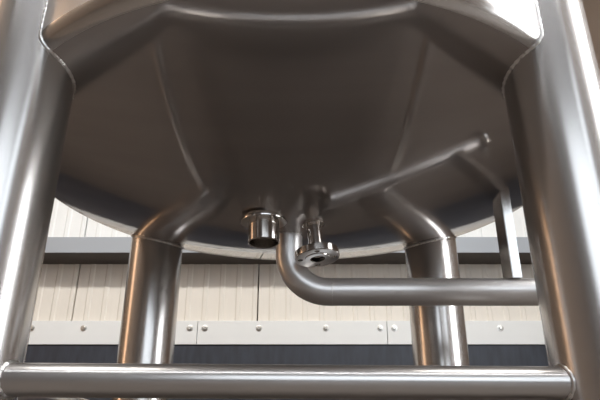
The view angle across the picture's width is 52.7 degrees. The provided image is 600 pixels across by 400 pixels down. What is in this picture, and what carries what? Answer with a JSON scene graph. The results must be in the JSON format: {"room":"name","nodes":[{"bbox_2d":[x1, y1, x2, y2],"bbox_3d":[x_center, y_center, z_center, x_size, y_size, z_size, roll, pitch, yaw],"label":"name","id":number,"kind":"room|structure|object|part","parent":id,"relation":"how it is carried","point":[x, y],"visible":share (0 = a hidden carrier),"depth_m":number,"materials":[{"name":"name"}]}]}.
{"room":"processing plant","nodes":[
{"label":"processing plant","id":0,"kind":"room"},
{"bbox_2d":[25,198,548,399],"bbox_3d":[-0.525,-0.007,4.496,5.750,3.900,0.195,0,-24,0],"label":"wall","id":1,"kind":"structure","parent":0,"point":[479,355],"depth_m":4.09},
{"bbox_2d":[28,321,197,344],"bbox_3d":[-2.028,0.877,3.996,2.699,0.154,0.055,0,-24,0],"label":"flashing strip","id":2,"kind":"object","parent":1,"relation":"attached to","point":[42,332],"visible":0.62,"depth_m":3.98,"materials":[{"name":"metal"}]},
{"bbox_2d":[43,237,531,263],"bbox_3d":[-0.525,0.347,4.122,5.730,0.109,0.250,0,-24,0],"label":"wall rail","id":3,"kind":"object","parent":1,"relation":"attached to","point":[59,250],"visible":0.19,"depth_m":4.04,"materials":[{"name":"grey metal"}]},
{"bbox_2d":[197,321,387,344],"bbox_3d":[-0.051,0.877,3.996,1.247,0.154,0.055,0,-24,0],"label":"flashing strip","id":4,"kind":"object","parent":1,"relation":"attached to","point":[209,332],"visible":1,"depth_m":3.98,"materials":[{"name":"metal"}]},
{"bbox_2d":[386,321,544,344],"bbox_3d":[1.452,0.877,3.996,1.752,0.154,0.055,0,-24,0],"label":"flashing strip","id":5,"kind":"object","parent":1,"relation":"attached to","point":[398,332],"visible":0.54,"depth_m":3.98,"materials":[{"name":"metal"}]},
{"bbox_2d":[582,0,599,71],"bbox_3d":[2.450,-1.639,0.842,0.200,3.900,8.200,0,-24,0],"label":"wall","id":6,"kind":"structure","parent":0,"point":[591,7],"depth_m":4.83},
{"bbox_3d":[-0.525,0.187,0.026,6.150,0.100,8.600,0,-24,0],"label":"floor","id":7,"kind":"structure","parent":0,"visible":0},
{"bbox_2d":[0,0,599,399],"bbox_3d":[-0.014,-0.376,1.719,1.410,2.309,1.410,5,-25,-11],"label":"tank","id":8,"kind":"object","parent":7,"relation":"on","point":[299,135],"visible":1,"depth_m":1.11,"materials":[{"name":"silver metal"}]},
{"bbox_3d":[-0.515,-0.031,1.057,0.168,1.139,0.168,0,-24,0],"label":"leg","id":9,"kind":"part","parent":8,"relation":"part of","materials":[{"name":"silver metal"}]},
{"bbox_3d":[-0.472,0.349,1.909,0.168,1.139,0.168,0,-24,0],"label":"leg","id":10,"kind":"part","parent":8,"relation":"part of","materials":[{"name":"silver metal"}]},
{"bbox_3d":[-0.014,0.017,1.543,1.362,0.164,1.362,0,-24,0],"label":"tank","id":11,"kind":"part","parent":8,"relation":"part of","materials":[{"name":"silver metal"}]},
{"bbox_3d":[0.430,0.349,1.909,0.168,1.139,0.168,0,-24,0],"label":"leg","id":12,"kind":"part","parent":8,"relation":"part of","materials":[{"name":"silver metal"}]},
{"bbox_3d":[0.472,-0.031,1.057,0.168,1.139,0.168,0,-24,0],"label":"leg","id":13,"kind":"part","parent":8,"relation":"part of","materials":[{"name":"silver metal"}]}
]}

